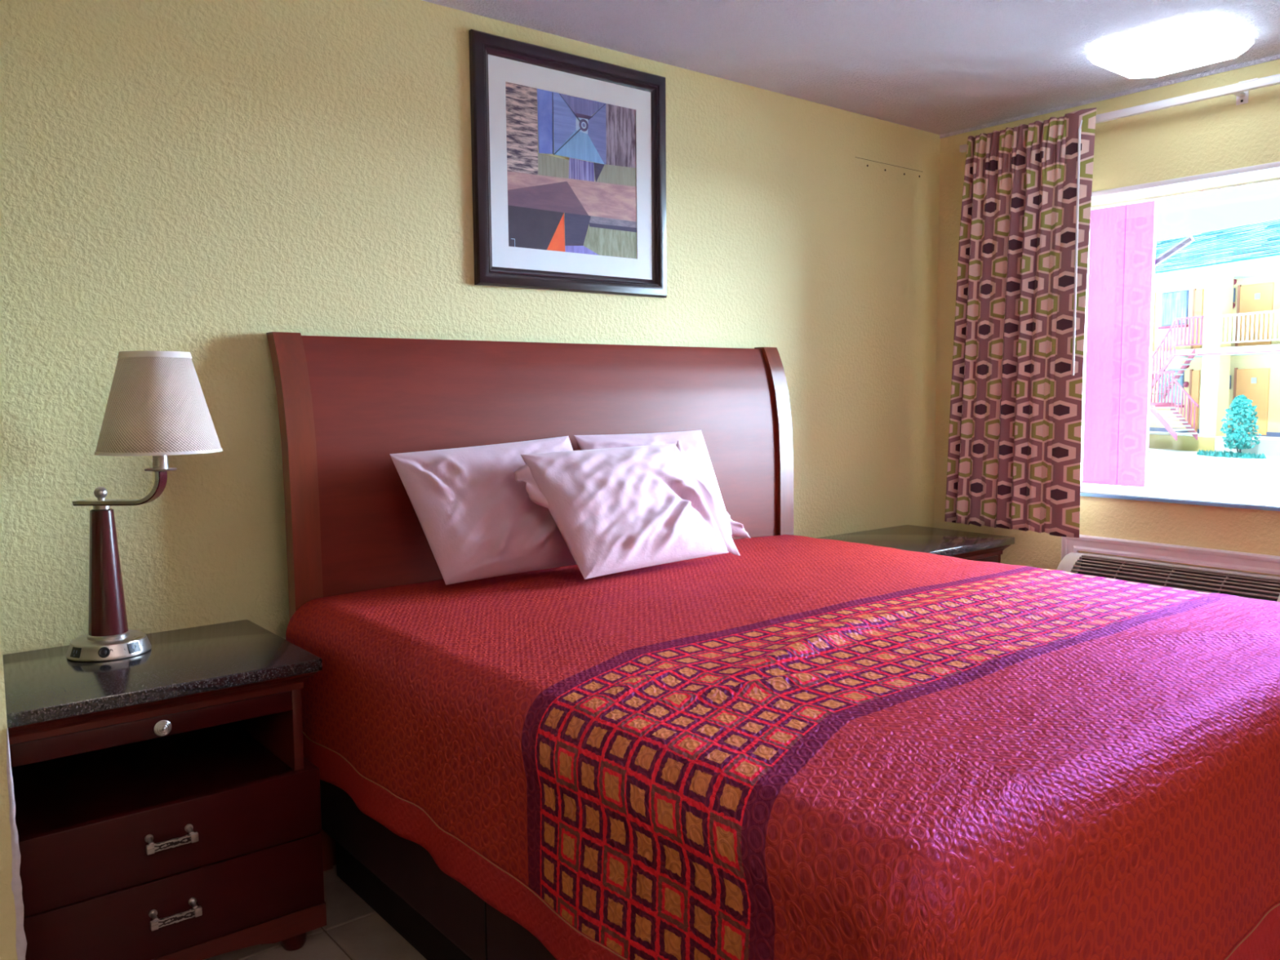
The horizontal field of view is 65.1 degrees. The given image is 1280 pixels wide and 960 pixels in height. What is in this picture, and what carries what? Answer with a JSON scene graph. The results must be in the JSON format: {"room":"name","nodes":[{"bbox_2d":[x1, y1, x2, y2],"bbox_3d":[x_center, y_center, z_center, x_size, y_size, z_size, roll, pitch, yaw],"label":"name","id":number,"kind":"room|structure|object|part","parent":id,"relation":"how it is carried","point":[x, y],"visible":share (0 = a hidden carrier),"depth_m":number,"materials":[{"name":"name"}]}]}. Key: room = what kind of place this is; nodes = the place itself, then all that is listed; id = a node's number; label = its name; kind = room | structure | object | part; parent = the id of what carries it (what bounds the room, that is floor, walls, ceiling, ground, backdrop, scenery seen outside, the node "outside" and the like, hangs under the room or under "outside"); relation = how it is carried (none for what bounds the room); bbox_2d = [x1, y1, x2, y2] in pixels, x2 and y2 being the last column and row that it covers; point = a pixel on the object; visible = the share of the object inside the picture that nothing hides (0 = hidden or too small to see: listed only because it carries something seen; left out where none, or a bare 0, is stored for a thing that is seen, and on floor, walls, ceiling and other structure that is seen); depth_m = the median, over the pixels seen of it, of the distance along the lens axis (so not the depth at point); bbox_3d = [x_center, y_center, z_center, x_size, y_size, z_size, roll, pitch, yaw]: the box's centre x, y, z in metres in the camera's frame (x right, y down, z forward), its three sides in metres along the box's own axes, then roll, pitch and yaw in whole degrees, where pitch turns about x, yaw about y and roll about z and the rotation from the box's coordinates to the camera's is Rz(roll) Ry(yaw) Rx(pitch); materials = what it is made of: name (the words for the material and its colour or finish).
{"room":"hotel room","nodes":[
{"label":"hotel room","id":0,"kind":"room"},
{"bbox_2d":[0,620,26,959],"bbox_3d":[-2.102,0.003,1.055,2.404,2.470,0.104,-4,6,-39],"label":"wall","id":1,"kind":"structure","parent":0,"point":[13,943],"depth_m":1.82,"materials":[{"name":"yellow paint"}]},
{"bbox_2d":[204,864,426,959],"bbox_3d":[0.985,1.337,0.376,6.500,0.120,6.700,-4,6,-39],"label":"floor","id":2,"kind":"structure","parent":0,"point":[353,930],"depth_m":2.42,"materials":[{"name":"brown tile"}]},
{"bbox_2d":[2,619,326,959],"bbox_3d":[-1.167,0.769,2.355,0.684,0.702,0.549,-4,6,-39],"label":"nightstand","id":3,"kind":"object","parent":2,"relation":"on","point":[167,797],"visible":0.94,"depth_m":2.22,"materials":[{"name":"brown wood"}]},
{"bbox_2d":[66,351,222,662],"bbox_3d":[-1.173,0.057,2.358,0.366,0.716,0.273,-2,5,-16],"label":"table lamp","id":4,"kind":"object","parent":3,"relation":"on","point":[157,406],"visible":1,"depth_m":2.31,"materials":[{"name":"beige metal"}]},
{"bbox_2d":[70,646,81,657],"bbox_3d":[-1.308,0.400,2.327,0.031,0.022,0.012,2,5,25],"label":"power socket","id":5,"kind":"object","parent":4,"relation":"attached to","point":[75,651],"depth_m":2.32,"materials":[{"name":"black plastic"}]},
{"bbox_3d":[-1.245,0.398,2.344,0.152,0.025,0.047,-3,5,-24],"label":"socket panel","id":6,"kind":"part","parent":4,"relation":"part of","materials":[{"name":"silver metal"}]},
{"bbox_3d":[-1.229,0.017,2.370,0.208,0.077,0.038,0,5,2],"label":"arm","id":7,"kind":"part","parent":4,"relation":"part of","materials":[{"name":"silver metal"}]},
{"bbox_2d":[127,641,141,653],"bbox_3d":[-1.195,0.395,2.368,0.012,0.022,0.031,2,6,25],"label":"power socket","id":8,"kind":"object","parent":4,"relation":"attached to","point":[133,647],"depth_m":2.37,"materials":[{"name":"black plastic"}]},
{"bbox_3d":[-1.131,-0.291,2.341,0.157,0.014,0.157,-4,6,-39],"label":"shade trim","id":9,"kind":"part","parent":4,"relation":"part of","materials":[{"name":"beige fabric"}]},
{"bbox_3d":[-1.130,-0.181,2.350,0.270,0.232,0.270,-4,6,-39],"label":"lamp shade","id":10,"kind":"part","parent":4,"relation":"part of","materials":[{"name":"white fabric"}]},
{"bbox_3d":[-1.129,-0.068,2.360,0.273,0.007,0.273,-4,6,-39],"label":"shade trim","id":11,"kind":"part","parent":4,"relation":"part of","materials":[{"name":"beige"}]},
{"bbox_2d":[152,455,168,469],"bbox_3d":[-1.129,-0.056,2.361,0.033,0.060,0.033,-4,6,-39],"label":"socket","id":12,"kind":"object","parent":4,"relation":"attached to","point":[159,462],"depth_m":2.35,"materials":[{"name":"silver metal"}]},
{"bbox_3d":[-1.129,-0.024,2.364,0.070,0.007,0.070,-4,6,-39],"label":"drip plate","id":13,"kind":"part","parent":4,"relation":"part of","materials":[{"name":"silver metal"}]},
{"bbox_3d":[-1.038,0.772,2.127,0.017,0.031,0.035,-4,6,-32],"label":"handle","id":14,"kind":"part","parent":3,"relation":"part of","materials":[{"name":"silver metal"}]},
{"bbox_2d":[8,690,292,767],"bbox_3d":[-1.161,0.516,2.323,0.560,0.045,0.482,-4,6,-39],"label":"drawer","id":15,"kind":"object","parent":3,"relation":"on","point":[42,746],"depth_m":2.13,"materials":[{"name":"brown wood"}]},
{"bbox_2d":[11,722,292,837],"bbox_3d":[-1.178,0.694,2.361,0.568,0.020,0.476,-4,6,-39],"label":"shelf","id":16,"kind":"object","parent":3,"relation":"attached to","point":[58,794],"depth_m":2.33,"materials":[{"name":"brown wood"}]},
{"bbox_3d":[-1.037,0.939,2.141,0.017,0.031,0.035,-4,6,-32],"label":"handle","id":17,"kind":"part","parent":3,"relation":"part of","materials":[{"name":"silver metal"}]},
{"bbox_3d":[-1.173,0.469,2.333,0.676,0.043,0.526,-4,6,-39],"label":"cove moulding","id":18,"kind":"part","parent":3,"relation":"part of","materials":[{"name":"brown wood"}]},
{"bbox_3d":[-1.160,0.764,2.345,0.668,0.156,0.460,-4,6,-39],"label":"drawer","id":19,"kind":"part","parent":3,"relation":"part of","materials":[{"name":"brown wood"}]},
{"bbox_3d":[-1.000,0.776,2.145,0.092,0.018,0.009,-4,6,-39],"label":"handle","id":20,"kind":"part","parent":3,"relation":"part of","materials":[{"name":"silver metal"}]},
{"bbox_3d":[-1.158,0.930,2.360,0.668,0.172,0.460,-4,6,-39],"label":"drawer","id":21,"kind":"part","parent":3,"relation":"part of","materials":[{"name":"brown wood"}]},
{"bbox_3d":[-0.998,0.943,2.160,0.092,0.018,0.009,-4,6,-39],"label":"handle","id":22,"kind":"part","parent":3,"relation":"part of","materials":[{"name":"silver metal"}]},
{"bbox_3d":[-0.974,0.767,2.179,0.035,0.031,0.017,4,7,44],"label":"handle","id":23,"kind":"part","parent":3,"relation":"part of","materials":[{"name":"silver metal"}]},
{"bbox_3d":[-0.972,0.934,2.193,0.035,0.031,0.017,4,7,44],"label":"handle","id":24,"kind":"part","parent":3,"relation":"part of","materials":[{"name":"silver metal"}]},
{"bbox_3d":[-0.952,0.735,2.553,0.022,0.532,0.485,-4,6,-39],"label":"panel","id":25,"kind":"part","parent":3,"relation":"part of","materials":[{"name":"brown wood"}]},
{"bbox_2d":[266,332,793,959],"bbox_3d":[0.404,0.344,2.588,1.947,1.482,2.088,-4,6,-39],"label":"bed","id":26,"kind":"object","parent":2,"relation":"on","point":[345,405],"visible":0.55,"depth_m":2.87,"materials":[{"name":"brown wood"}]},
{"bbox_3d":[-0.935,0.341,2.759,0.076,1.482,0.143,-4,6,-39],"label":"headboard post","id":27,"kind":"part","parent":26,"relation":"part of","materials":[{"name":"brown wood"}]},
{"bbox_3d":[0.523,0.226,3.928,0.073,1.482,0.143,-4,6,-39],"label":"headboard post","id":28,"kind":"part","parent":26,"relation":"part of","materials":[{"name":"brown wood"}]},
{"bbox_2d":[285,534,1279,959],"bbox_3d":[0.479,0.554,2.510,2.078,0.524,2.028,-4,6,-39],"label":"bedspread","id":29,"kind":"object","parent":26,"relation":"on","point":[788,747],"visible":0.91,"depth_m":1.70,"materials":[{"name":"red fabric"}]},
{"bbox_2d":[389,435,577,585],"bbox_3d":[-0.380,0.077,2.894,0.648,0.385,0.209,-4,6,-39],"label":"pillow","id":30,"kind":"object","parent":29,"relation":"on","point":[477,521],"visible":0.76,"depth_m":2.80,"materials":[{"name":"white fabric"}]},
{"bbox_2d":[514,440,740,579],"bbox_3d":[-0.013,0.078,3.002,0.739,0.363,0.240,-4,6,-39],"label":"pillow","id":31,"kind":"object","parent":29,"relation":"on","point":[617,509],"visible":1,"depth_m":2.91,"materials":[{"name":"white fabric"}]},
{"bbox_2d":[573,430,750,537],"bbox_3d":[0.088,0.031,3.329,0.665,0.378,0.160,-4,6,-39],"label":"pillow","id":32,"kind":"object","parent":29,"relation":"on","point":[693,444],"visible":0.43,"depth_m":3.38,"materials":[{"name":"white fabric"}]},
{"bbox_2d":[817,524,1014,563],"bbox_3d":[1.127,0.591,4.180,0.684,0.702,0.549,-4,6,-39],"label":"nightstand","id":33,"kind":"object","parent":2,"relation":"on","point":[973,546],"visible":0.03,"depth_m":4.11,"materials":[{"name":"black stone"}]},
{"bbox_3d":[1.122,0.291,4.158,0.676,0.043,0.526,-4,6,-39],"label":"cove moulding","id":34,"kind":"part","parent":33,"relation":"part of","materials":[{"name":"brown wood"}]},
{"bbox_2d":[971,555,998,562],"bbox_3d":[1.133,0.338,4.148,0.560,0.045,0.482,-4,6,-39],"label":"drawer","id":35,"kind":"object","parent":33,"relation":"on","point":[993,558],"depth_m":4.10,"materials":[{"name":"brown wood"}]},
{"bbox_3d":[1.342,0.557,4.378,0.022,0.532,0.485,-4,6,-39],"label":"panel","id":36,"kind":"part","parent":33,"relation":"part of","materials":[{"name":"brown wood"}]},
{"bbox_2d":[0,0,940,654],"bbox_3d":[-1.080,-0.158,2.804,6.500,2.670,0.152,-4,6,-39],"label":"wall","id":37,"kind":"structure","parent":0,"point":[204,179],"depth_m":2.77,"materials":[{"name":"yellow paint"}]},
{"bbox_2d":[468,29,666,297],"bbox_3d":[-0.209,-1.012,3.323,0.772,0.766,0.029,-4,6,-39],"label":"framed picture","id":38,"kind":"object","parent":37,"relation":"attached to","point":[521,240],"visible":1,"depth_m":3.30,"materials":[{"name":"black wood"}]},
{"bbox_2d":[505,81,636,258],"bbox_3d":[-0.216,-1.011,3.329,0.524,0.508,0.001,-4,6,-39],"label":"art print","id":39,"kind":"object","parent":38,"relation":"attached to","point":[536,205],"depth_m":3.31,"materials":[{"name":"multicoloured paper"}]},
{"bbox_2d":[422,0,1279,134],"bbox_3d":[0.963,-1.283,0.147,6.500,0.200,6.700,-4,6,-39],"label":"ceiling","id":40,"kind":"structure","parent":0,"point":[939,67],"depth_m":3.33,"materials":[{"name":"white paint"}]},
{"bbox_2d":[1087,15,1253,78],"bbox_3d":[1.777,-1.441,3.369,0.414,0.060,0.414,-4,6,-39],"label":"ceiling light","id":41,"kind":"object","parent":40,"relation":"attached to","point":[1185,43],"visible":1,"depth_m":3.29,"materials":[{"name":"white glass"}]},
{"bbox_2d":[933,58,1279,576],"bbox_3d":[3.517,-0.152,2.302,0.330,2.670,6.400,-4,6,-39],"label":"wall","id":42,"kind":"structure","parent":0,"point":[1214,135],"depth_m":3.90,"materials":[{"name":"paint"}]},
{"bbox_2d":[939,53,1279,138],"bbox_3d":[2.308,-1.471,3.410,0.007,0.016,3.000,-4,6,-39],"label":"curtain rod","id":43,"kind":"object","parent":42,"relation":"attached to","point":[1276,56],"depth_m":3.93,"materials":[{"name":"white metal"}]},
{"bbox_2d":[959,73,1279,152],"bbox_3d":[2.325,-1.353,3.323,0.105,0.053,2.830,-4,6,-39],"label":"rail","id":44,"kind":"object","parent":42,"relation":"attached to","point":[1242,89],"visible":0.5,"depth_m":3.63,"materials":[{"name":"white metal"}]},
{"bbox_2d":[944,107,1096,537],"bbox_3d":[1.576,-0.623,4.197,0.079,1.682,0.625,-4,6,-39],"label":"curtain","id":45,"kind":"object","parent":44,"relation":"hanging from","point":[1015,448],"visible":1,"depth_m":4.17,"materials":[{"name":"multicoloured fabric"}]},
{"bbox_2d":[1056,534,1279,602],"bbox_3d":[2.091,0.593,3.740,0.185,0.658,1.187,-4,6,-39],"label":"air conditioner","id":46,"kind":"object","parent":42,"relation":"attached to","point":[1193,578],"visible":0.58,"depth_m":3.83,"materials":[{"name":"white paint"}]},
{"bbox_2d":[1080,161,1279,511],"bbox_3d":[2.314,-0.526,3.748,0.361,1.238,1.600,-4,6,-39],"label":"window","id":47,"kind":"structure","parent":42,"relation":"in","point":[1270,503],"depth_m":3.94,"materials":[{"name":"white paint"}]},
{"bbox_3d":[2.311,0.085,3.782,0.317,0.016,1.580,-4,6,-39],"label":"sill","id":48,"kind":"part","parent":47,"relation":"part of","materials":[{"name":"white paint"}]},
{"label":"outside","id":49,"kind":"structure","parent":0,"visible":0},
{"bbox_2d":[1146,448,1279,496],"bbox_3d":[38.822,-2.505,54.105,119.700,0.300,150.000,-4,6,-39],"label":"ground","id":50,"kind":"structure","parent":49,"point":[1170,468],"depth_m":28.02,"materials":[{"name":"white concrete"}]},
{"bbox_2d":[1150,320,1199,440],"bbox_3d":[20.251,-3.689,39.191,2.080,4.960,4.035,-2,5,-16],"label":"staircase","id":51,"kind":"structure","parent":50,"relation":"on","point":[1175,412],"depth_m":38.50,"materials":[{"name":"pink metal"}]},
{"bbox_3d":[20.093,-4.250,39.769,0.060,0.080,2.750,-2,5,-16],"label":"handrail","id":52,"kind":"part","parent":51,"relation":"part of","materials":[{"name":"pink metal"}]},
{"bbox_3d":[20.286,-5.271,39.138,0.060,1.800,1.400,-2,5,-16],"label":"handrail","id":53,"kind":"part","parent":51,"relation":"part of","materials":[{"name":"pink metal"}]},
{"bbox_3d":[20.594,-3.328,37.903,0.050,1.180,1.290,-2,5,-16],"label":"handrail","id":54,"kind":"part","parent":51,"relation":"part of","materials":[{"name":"pink metal"}]},
{"bbox_2d":[1148,449,1266,458],"bbox_3d":[18.878,-1.169,37.831,1.728,0.200,9.661,-2,5,-20],"label":"grass","id":55,"kind":"structure","parent":50,"relation":"on","point":[1217,454],"depth_m":34.32,"materials":[{"name":"teal plant"}]},
{"bbox_2d":[1148,218,1279,457],"bbox_3d":[26.589,-5.928,39.951,12.430,9.383,33.413,-2,5,-16],"label":"building","id":56,"kind":"structure","parent":50,"relation":"on","point":[1221,291],"depth_m":38.09,"materials":[{"name":"yellow paint"}]},
{"bbox_3d":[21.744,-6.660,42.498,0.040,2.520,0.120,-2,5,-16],"label":"door","id":57,"kind":"part","parent":56,"relation":"part of","materials":[{"name":"white"}]},
{"bbox_2d":[1159,371,1182,403],"bbox_3d":[22.046,-3.841,41.686,0.019,1.300,1.160,-2,5,-16],"label":"window","id":58,"kind":"structure","parent":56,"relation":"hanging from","point":[1180,381],"depth_m":41.54,"materials":[{"name":"glass"}]},
{"bbox_2d":[1161,291,1186,324],"bbox_3d":[22.029,-7.076,41.370,0.019,1.280,1.230,-2,5,-16],"label":"window","id":59,"kind":"structure","parent":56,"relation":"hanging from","point":[1174,304],"depth_m":41.40,"materials":[{"name":"blue glass"}]},
{"bbox_3d":[21.348,-5.255,39.036,0.060,0.050,1.300,-2,5,-16],"label":"rail","id":60,"kind":"part","parent":56,"relation":"part of","materials":[{"name":"pink"}]},
{"bbox_3d":[21.340,-6.292,38.945,0.080,0.070,1.300,-2,5,-16],"label":"rail","id":61,"kind":"part","parent":56,"relation":"part of","materials":[{"name":"pink"}]},
{"bbox_3d":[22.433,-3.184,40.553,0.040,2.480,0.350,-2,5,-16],"label":"door","id":62,"kind":"part","parent":56,"relation":"part of","materials":[{"name":"wood"}]},
{"bbox_3d":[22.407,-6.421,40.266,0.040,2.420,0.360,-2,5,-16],"label":"door","id":63,"kind":"part","parent":56,"relation":"part of","materials":[{"name":"yellow wood"}]},
{"bbox_3d":[22.795,-1.884,39.489,0.030,0.170,30.000,-2,5,-16],"label":"trim","id":64,"kind":"part","parent":56,"relation":"part of","materials":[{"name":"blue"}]},
{"bbox_2d":[1229,375,1231,389],"bbox_3d":[22.826,-3.794,39.002,0.120,0.540,0.260,-2,5,-16],"label":"wall lamp","id":65,"kind":"object","parent":56,"relation":"attached to","point":[1230,375],"depth_m":38.88,"materials":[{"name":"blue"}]},
{"bbox_2d":[1232,288,1235,302],"bbox_3d":[22.804,-7.120,38.692,0.120,0.540,0.260,-2,5,-16],"label":"wall lamp","id":66,"kind":"object","parent":56,"relation":"on","point":[1233,300],"depth_m":38.57,"materials":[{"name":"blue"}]},
{"bbox_3d":[22.435,-4.944,35.371,0.060,0.050,4.830,-2,5,-16],"label":"rail","id":67,"kind":"part","parent":56,"relation":"part of","materials":[{"name":"grey paint"}]},
{"bbox_3d":[22.427,-5.941,35.284,0.080,0.070,4.830,-2,5,-16],"label":"rail","id":68,"kind":"part","parent":56,"relation":"part of","materials":[{"name":"white metal"}]},
{"bbox_3d":[23.184,-2.969,38.021,0.040,2.480,1.410,-2,5,-16],"label":"door","id":69,"kind":"part","parent":56,"relation":"part of","materials":[{"name":"yellow wood"}]},
{"bbox_3d":[23.167,-3.757,37.861,0.029,0.220,0.220,-2,5,-16],"label":"number plate","id":70,"kind":"part","parent":56,"relation":"part of","materials":[{"name":"grey paint"}]},
{"bbox_3d":[23.156,-6.172,37.746,0.040,2.350,1.420,-2,5,-16],"label":"door","id":71,"kind":"part","parent":56,"relation":"part of","materials":[{"name":"wood"}]},
{"bbox_3d":[23.139,-6.886,37.597,0.029,0.220,0.220,-2,5,-16],"label":"number plate","id":72,"kind":"part","parent":56,"relation":"part of","materials":[{"name":"grey paint"}]},
{"bbox_2d":[1220,395,1261,453],"bbox_3d":[20.790,-1.886,34.687,1.316,2.157,1.235,-4,6,-39],"label":"shrub","id":73,"kind":"object","parent":50,"relation":"on","point":[1239,411],"visible":1,"depth_m":34.56,"materials":[{"name":"teal plant"}]},
{"bbox_3d":[20.801,-1.270,34.800,0.440,0.910,0.445,-4,6,-39],"label":"stem","id":74,"kind":"part","parent":73,"relation":"part of","materials":[{"name":"teal"}]},
{"bbox_3d":[2.265,1.407,5.540,1.565,0.960,12.000,-4,6,-39],"label":"walkway","id":75,"kind":"object","parent":50,"relation":"on","visible":0},
{"bbox_2d":[1080,200,1157,487],"bbox_3d":[2.236,-0.600,5.247,0.070,3.090,0.866,-4,6,-39],"label":"screen","id":76,"kind":"object","parent":75,"relation":"on","point":[1122,245],"visible":0.1,"depth_m":5.00,"materials":[{"name":"pink translucent screen mesh"}]},
{"bbox_2d":[1155,235,1195,266],"bbox_3d":[2.532,-1.077,4.851,0.031,0.173,0.268,-4,6,-39],"label":"brace","id":77,"kind":"object","parent":76,"relation":"attached to","point":[1189,239],"visible":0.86,"depth_m":4.80,"materials":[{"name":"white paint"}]}
]}

